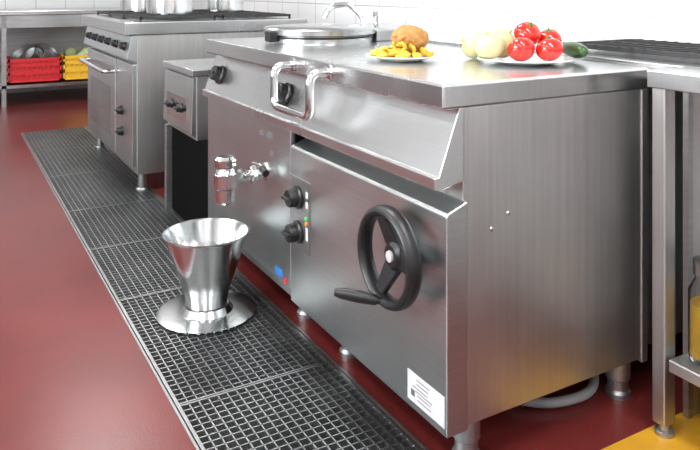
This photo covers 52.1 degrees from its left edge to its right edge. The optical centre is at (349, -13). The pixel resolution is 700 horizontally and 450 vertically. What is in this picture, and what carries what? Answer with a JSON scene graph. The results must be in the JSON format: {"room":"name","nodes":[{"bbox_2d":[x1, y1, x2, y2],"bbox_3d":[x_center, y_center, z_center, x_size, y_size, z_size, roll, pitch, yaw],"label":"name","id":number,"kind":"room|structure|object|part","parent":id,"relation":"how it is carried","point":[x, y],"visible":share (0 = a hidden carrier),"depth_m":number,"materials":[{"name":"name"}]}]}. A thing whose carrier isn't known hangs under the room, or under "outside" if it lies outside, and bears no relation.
{"room":"commercial kitchen","nodes":[
{"label":"commercial kitchen","id":0,"kind":"room"},
{"bbox_2d":[0,0,119,93],"bbox_3d":[-4.264,-0.283,7.295,5.050,3.000,0.100,0,0,-30],"label":"wall","id":1,"kind":"structure","parent":0,"point":[4,4],"depth_m":7.83,"materials":[{"name":"white tile"}]},
{"bbox_2d":[163,58,215,76],"bbox_3d":[-0.555,0.382,3.560,0.625,0.030,0.490,0,0,-30],"label":"countertop","id":2,"kind":"structure","parent":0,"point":[189,67],"depth_m":3.41,"materials":[{"name":"metal"}]},
{"bbox_2d":[208,65,224,83],"bbox_3d":[-0.542,0.353,2.916,0.061,0.076,0.076,0,0,-30],"label":"knob","id":3,"kind":"object","parent":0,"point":[217,73],"depth_m":2.89,"materials":[{"name":"black plastic"}]},
{"bbox_2d":[208,98,294,294],"bbox_3d":[-0.374,0.737,2.690,0.056,0.550,0.824,0,0,-30],"label":"panel","id":4,"kind":"object","parent":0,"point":[260,205],"depth_m":2.55,"materials":[{"name":"metal"}]},
{"bbox_2d":[278,82,291,104],"bbox_3d":[-0.227,0.350,2.365,0.061,0.076,0.076,0,0,-30],"label":"knob","id":5,"kind":"object","parent":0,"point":[284,89],"depth_m":2.34,"materials":[{"name":"black plastic"}]},
{"bbox_2d":[0,88,682,449],"bbox_3d":[-1.655,1.167,2.740,5.050,0.100,10.400,0,0,-30],"label":"floor","id":6,"kind":"structure","parent":0,"point":[74,375],"depth_m":2.12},
{"bbox_2d":[0,7,119,107],"bbox_3d":[-2.990,0.667,7.334,1.900,0.900,0.900,0,0,-30],"label":"prep table","id":7,"kind":"object","parent":6,"relation":"on","point":[60,28],"visible":0.3,"depth_m":7.06,"materials":[{"name":"metal"}]},
{"bbox_2d":[6,55,60,84],"bbox_3d":[-3.119,0.796,7.046,0.470,0.239,0.370,0,0,-30],"label":"plastic crate","id":8,"kind":"object","parent":7,"relation":"on","point":[32,70],"visible":0.84,"depth_m":6.89,"materials":[{"name":"red plastic"}]},
{"bbox_2d":[9,42,57,58],"bbox_3d":[-3.102,0.664,7.032,0.459,0.247,0.280,0,0,-30],"label":"bowls","id":9,"kind":"object","parent":8,"relation":"in","point":[41,49],"visible":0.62,"depth_m":7.06,"materials":[{"name":"silver metal"}]},
{"bbox_2d":[0,73,87,88],"bbox_3d":[-2.983,0.932,7.321,1.860,0.030,0.830,0,0,-30],"label":"shelf","id":10,"kind":"object","parent":7,"relation":"attached to","point":[4,85],"depth_m":6.88,"materials":[{"name":"metal"}]},
{"bbox_3d":[-3.194,0.602,7.690,1.860,0.690,0.020,0,0,-30],"label":"panel","id":11,"kind":"part","parent":7,"relation":"part of","materials":[{"name":"metal"}]},
{"bbox_2d":[58,52,87,81],"bbox_3d":[-2.703,0.791,7.285,0.450,0.249,0.370,0,0,-30],"label":"plastic crate","id":12,"kind":"object","parent":7,"relation":"on","point":[72,69],"visible":0.47,"depth_m":7.07,"materials":[{"name":"yellow plastic"}]},
{"bbox_2d":[65,46,88,55],"bbox_3d":[-2.717,0.692,7.294,0.332,0.193,0.262,0,0,-30],"label":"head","id":13,"kind":"object","parent":12,"relation":"in","point":[70,51],"visible":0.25,"depth_m":7.24},
{"bbox_2d":[163,58,215,220],"bbox_3d":[-0.534,0.742,3.486,0.662,0.750,0.640,0,0,-30],"label":"fryer","id":14,"kind":"object","parent":6,"relation":"on","point":[185,106],"visible":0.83,"depth_m":3.34,"materials":[{"name":"metal"}]},
{"bbox_3d":[-0.909,0.902,3.610,0.040,0.430,0.040,0,0,-30],"label":"leg","id":15,"kind":"part","parent":14,"relation":"part of","materials":[{"name":"metal"}]},
{"bbox_3d":[-0.874,0.557,3.464,0.029,0.046,0.046,0,0,-30],"label":"knob","id":16,"kind":"part","parent":14,"relation":"part of","materials":[{"name":"black plastic"}]},
{"bbox_3d":[-0.823,0.562,3.401,0.005,0.110,0.320,0,0,-30],"label":"plate","id":17,"kind":"part","parent":14,"relation":"part of","materials":[{"name":"silver metal"}]},
{"bbox_3d":[-0.794,0.557,3.325,0.029,0.046,0.046,0,0,-30],"label":"knob","id":18,"kind":"part","parent":14,"relation":"part of","materials":[{"name":"black plastic"}]},
{"bbox_2d":[79,9,307,191],"bbox_3d":[-1.085,0.638,4.703,1.128,0.958,1.360,0,0,-30],"label":"gas range","id":19,"kind":"object","parent":6,"relation":"on","point":[128,51],"visible":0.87,"depth_m":4.05,"materials":[{"name":"metal"}]},
{"bbox_2d":[79,47,117,151],"bbox_3d":[-1.636,0.697,4.629,0.098,0.560,0.900,0,0,-30],"label":"oven","id":20,"kind":"object","parent":19,"relation":"in","point":[102,65],"depth_m":4.54,"materials":[{"name":"silver metal"}]},
{"bbox_2d":[115,105,122,114],"bbox_3d":[-1.319,0.697,4.084,0.040,0.055,0.055,0,0,-30],"label":"knob","id":21,"kind":"object","parent":19,"relation":"in","point":[119,110],"depth_m":4.07,"materials":[{"name":"black plastic"}]},
{"bbox_2d":[115,126,122,135],"bbox_3d":[-1.319,0.817,4.084,0.040,0.055,0.055,0,0,-30],"label":"knob","id":22,"kind":"object","parent":19,"relation":"in","point":[119,131],"depth_m":4.07,"materials":[{"name":"black plastic"}]},
{"bbox_2d":[120,0,145,11],"bbox_3d":[-1.409,0.065,4.874,0.370,0.186,0.312,0,0,23],"label":"cooking pot","id":23,"kind":"object","parent":19,"relation":"on","point":[125,5],"visible":0.56,"depth_m":4.73,"materials":[{"name":"silver metal"}]},
{"bbox_2d":[146,0,192,14],"bbox_3d":[-1.103,0.075,4.381,0.292,0.166,0.382,0,0,-30],"label":"cooking pot","id":24,"kind":"object","parent":19,"relation":"on","point":[155,7],"visible":0.99,"depth_m":4.26,"materials":[{"name":"silver metal"}]},
{"bbox_2d":[206,0,243,11],"bbox_3d":[-0.861,0.080,4.923,0.272,0.156,0.362,0,0,-30],"label":"cooking pot","id":25,"kind":"object","parent":19,"relation":"on","point":[211,5],"visible":0.99,"depth_m":4.81,"materials":[{"name":"silver metal"}]},
{"bbox_2d":[20,126,428,449],"bbox_3d":[-1.052,1.165,3.408,0.487,0.101,5.160,0,0,-30],"label":"floor drain grating","id":26,"kind":"object","parent":6,"relation":"in","point":[260,383],"visible":0.85,"depth_m":2.23,"materials":[{"name":"metal"}]},
{"bbox_2d":[156,218,255,334],"bbox_3d":[-0.494,0.977,2.466,0.334,0.277,0.334,0,0,-30],"label":"funnel","id":27,"kind":"object","parent":26,"relation":"on","point":[205,253],"visible":1,"depth_m":2.40,"materials":[{"name":"silver metal"}]},
{"bbox_2d":[202,2,647,449],"bbox_3d":[0.026,0.590,2.445,0.884,1.054,1.664,0,0,-30],"label":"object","id":28,"kind":"object","parent":6,"relation":"on","point":[472,233],"visible":0.98,"depth_m":1.83,"materials":[{"name":"metal"}]},
{"bbox_2d":[214,154,269,204],"bbox_3d":[-0.349,0.646,2.402,0.190,0.158,0.170,0,0,-30],"label":"tap","id":29,"kind":"object","parent":28,"relation":"on","point":[226,179],"depth_m":2.40,"materials":[{"name":"silver metal"}]},
{"bbox_3d":[-0.178,0.765,2.237,0.039,0.071,0.071,0,0,-30],"label":"pan knob","id":30,"kind":"part","parent":28,"relation":"part of","materials":[{"name":"black plastic"}]},
{"bbox_3d":[-0.178,0.655,2.237,0.039,0.071,0.071,0,0,-30],"label":"pan knob","id":31,"kind":"part","parent":28,"relation":"part of","materials":[{"name":"black plastic"}]},
{"bbox_3d":[-0.154,0.308,2.165,0.080,0.153,0.275,0,0,-30],"label":"grab handle","id":32,"kind":"part","parent":28,"relation":"part of","materials":[{"name":"silver metal"}]},
{"bbox_3d":[-0.155,0.707,2.239,0.003,0.220,0.130,0,0,-30],"label":"control knob plate","id":33,"kind":"part","parent":28,"relation":"part of","materials":[{"name":"metal"}]},
{"bbox_3d":[-0.147,1.061,2.451,0.068,0.112,0.068,0,0,-30],"label":"leg","id":34,"kind":"part","parent":28,"relation":"part of","materials":[{"name":"metal"}]},
{"bbox_2d":[263,23,374,45],"bbox_3d":[-0.124,0.181,2.902,0.452,0.072,0.452,0,0,-30],"label":"lid","id":35,"kind":"object","parent":28,"relation":"on","point":[303,34],"depth_m":2.72,"materials":[{"name":"silver metal"}]},
{"bbox_3d":[-0.181,0.366,2.334,0.085,0.182,1.641,0,0,-30],"label":"slanted control panel","id":36,"kind":"part","parent":28,"relation":"part of","materials":[{"name":"metal"}]},
{"bbox_3d":[-0.023,0.140,3.232,0.266,0.154,0.036,0,0,41],"label":"mixer spout","id":37,"kind":"part","parent":28,"relation":"part of","materials":[{"name":"silver metal"}]},
{"bbox_3d":[0.002,1.061,2.191,0.068,0.112,0.068,0,0,-30],"label":"leg","id":38,"kind":"part","parent":28,"relation":"part of","materials":[{"name":"metal"}]},
{"bbox_3d":[0.020,0.735,1.705,0.121,0.033,0.029,0,0,10],"label":"crank handle","id":39,"kind":"part","parent":28,"relation":"part of","materials":[{"name":"black plastic"}]},
{"bbox_3d":[0.114,0.167,3.061,0.026,0.100,0.026,0,0,-30],"label":"mixer handle","id":40,"kind":"part","parent":28,"relation":"part of","materials":[{"name":"silver metal"}]},
{"bbox_3d":[0.038,0.746,1.965,0.060,0.519,0.819,0,0,-30],"label":"braising pan panel","id":41,"kind":"part","parent":28,"relation":"part of","materials":[{"name":"metal"}]},
{"bbox_2d":[366,52,437,61],"bbox_3d":[0.156,0.208,2.149,0.216,0.017,0.216,0,0,-30],"label":"dinner plate","id":42,"kind":"object","parent":28,"relation":"on","point":[388,58],"visible":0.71,"depth_m":2.08,"materials":[{"name":"white ceramic"}]},
{"bbox_2d":[370,41,433,61],"bbox_3d":[0.156,0.184,2.146,0.191,0.061,0.187,0,0,-30],"label":"wedges","id":43,"kind":"object","parent":42,"relation":"on","point":[392,51],"visible":0.97,"depth_m":2.12,"materials":[{"name":"yellow food"}]},
{"bbox_2d":[391,25,427,52],"bbox_3d":[0.182,0.155,2.178,0.111,0.087,0.098,0,0,-30],"label":"bread loaf","id":44,"kind":"object","parent":42,"relation":"on","point":[414,35],"visible":0.77,"depth_m":2.15,"materials":[{"name":"brown food"}]},
{"bbox_2d":[207,37,647,109],"bbox_3d":[0.103,0.246,2.496,0.700,0.058,1.651,0,0,-30],"label":"countertop","id":45,"kind":"structure","parent":28,"relation":"on","point":[452,79],"depth_m":1.89,"materials":[{"name":"metal"}]},
{"bbox_3d":[0.277,1.061,1.709,0.068,0.112,0.068,0,0,-30],"label":"leg","id":46,"kind":"part","parent":28,"relation":"part of","materials":[{"name":"metal"}]},
{"bbox_2d":[460,30,482,58],"bbox_3d":[0.381,0.173,2.189,0.084,0.086,0.087,0,0,-30],"label":"onion","id":47,"kind":"object","parent":28,"relation":"on","point":[468,41],"visible":0.58,"depth_m":2.16,"materials":[{"name":"beige food"}]},
{"bbox_2d":[477,53,573,65],"bbox_3d":[0.503,0.208,2.063,0.270,0.017,0.270,0,0,-30],"label":"dinner plate","id":48,"kind":"object","parent":28,"relation":"on","point":[535,60],"visible":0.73,"depth_m":2.02,"materials":[{"name":"white ceramic"}]},
{"bbox_2d":[474,30,503,58],"bbox_3d":[0.400,0.163,2.062,0.085,0.083,0.087,0,0,-30],"label":"onion","id":49,"kind":"object","parent":48,"relation":"on","point":[488,45],"visible":1,"depth_m":2.03,"materials":[{"name":"beige food"}]},
{"bbox_2d":[489,27,514,57],"bbox_3d":[0.445,0.162,2.121,0.095,0.090,0.094,0,0,-30],"label":"onion","id":50,"kind":"object","parent":48,"relation":"on","point":[507,36],"visible":0.49,"depth_m":2.09,"materials":[{"name":"beige food"}]},
{"bbox_2d":[507,37,534,61],"bbox_3d":[0.489,0.175,2.039,0.077,0.070,0.074,0,0,-30],"label":"tomato","id":51,"kind":"object","parent":48,"relation":"on","point":[521,49],"visible":1,"depth_m":2.01,"materials":[{"name":"red food"}]},
{"bbox_2d":[514,21,540,44],"bbox_3d":[0.526,0.135,2.116,0.080,0.071,0.077,0,0,-30],"label":"tomato","id":52,"kind":"object","parent":48,"relation":"on","point":[530,30],"visible":0.76,"depth_m":2.09,"materials":[{"name":"red food"}]},
{"bbox_2d":[535,36,563,60],"bbox_3d":[0.569,0.172,2.037,0.078,0.073,0.077,0,0,-30],"label":"tomato","id":53,"kind":"object","parent":48,"relation":"on","point":[551,49],"visible":1,"depth_m":2.01,"materials":[{"name":"red food"}]},
{"bbox_2d":[538,27,561,42],"bbox_3d":[0.595,0.150,2.132,0.071,0.067,0.072,0,0,-30],"label":"tomato","id":54,"kind":"object","parent":48,"relation":"on","point":[551,33],"visible":0.46,"depth_m":2.11,"materials":[{"name":"red food"}]},
{"bbox_2d":[563,41,588,57],"bbox_3d":[0.661,0.182,2.108,0.048,0.048,0.170,0,0,-4],"label":"cucumber","id":55,"kind":"object","parent":28,"relation":"on","point":[572,49],"visible":0.91,"depth_m":2.06,"materials":[{"name":"green food"}]},
{"bbox_3d":[0.737,1.061,1.972,0.068,0.112,0.068,0,0,-30],"label":"leg","id":56,"kind":"part","parent":28,"relation":"part of","materials":[{"name":"metal"}]},
{"bbox_2d":[347,22,699,438],"bbox_3d":[0.981,0.647,2.291,0.900,0.940,4.200,0,0,-30],"label":"prep table","id":57,"kind":"object","parent":6,"relation":"on","point":[673,83],"depth_m":1.86,"materials":[{"name":"silver metal"}]},
{"bbox_2d":[347,22,699,93],"bbox_3d":[0.981,0.227,2.291,0.900,0.044,4.200,0,0,-30],"label":"countertop","id":58,"kind":"structure","parent":57,"relation":"on","point":[663,72],"depth_m":2.09,"materials":[{"name":"metal"}]},
{"bbox_3d":[1.016,0.191,2.149,0.340,0.028,0.680,0,0,-30],"label":"cooking grate","id":59,"kind":"part","parent":57,"relation":"part of","materials":[{"name":"metal"}]},
{"bbox_2d":[669,353,699,387],"bbox_3d":[1.550,0.932,1.258,0.820,0.030,1.643,0,0,-30],"label":"shelf","id":60,"kind":"object","parent":57,"relation":"attached to","point":[682,366],"depth_m":1.74,"materials":[{"name":"metal"}]},
{"bbox_3d":[0.880,0.683,1.864,0.020,0.868,0.016,0,0,-30],"label":"counter leg","id":61,"kind":"part","parent":57,"relation":"part of","materials":[{"name":"metal"}]},
{"bbox_2d":[688,255,699,365],"bbox_3d":[0.887,0.793,1.762,0.100,0.247,0.100,0,0,-30],"label":"jar","id":62,"kind":"object","parent":57,"relation":"on","point":[694,287],"visible":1,"depth_m":1.75,"materials":[{"name":"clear glass"}]},
{"bbox_3d":[0.887,0.688,1.762,0.078,0.037,0.078,0,0,-30],"label":"lid","id":63,"kind":"part","parent":62,"relation":"part of","materials":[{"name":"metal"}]},
{"bbox_3d":[1.191,0.683,2.045,0.700,0.868,0.015,0,0,-30],"label":"counter panel","id":64,"kind":"part","parent":57,"relation":"part of","materials":[{"name":"metal"}]},
{"bbox_2d":[517,375,598,407],"bbox_3d":[0.568,1.064,1.947,0.303,0.105,0.104,0,0,-27],"label":"hose","id":65,"kind":"object","parent":6,"relation":"on","point":[590,389],"visible":0.67,"depth_m":1.90,"materials":[{"name":"plastic"}]},
{"bbox_2d":[601,412,699,449],"bbox_3d":[1.057,1.116,1.907,1.130,0.002,0.140,0,0,-30],"label":"safety stripe","id":66,"kind":"object","parent":6,"relation":"on","point":[687,431],"visible":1,"depth_m":1.77,"materials":[{"name":"yellow paint"}]},
{"bbox_2d":[193,0,699,42],"bbox_3d":[0.579,-0.283,4.019,0.100,3.000,10.400,0,0,-30],"label":"wall","id":67,"kind":"structure","parent":0,"point":[661,20],"depth_m":3.41,"materials":[{"name":"white tile"}]}
]}

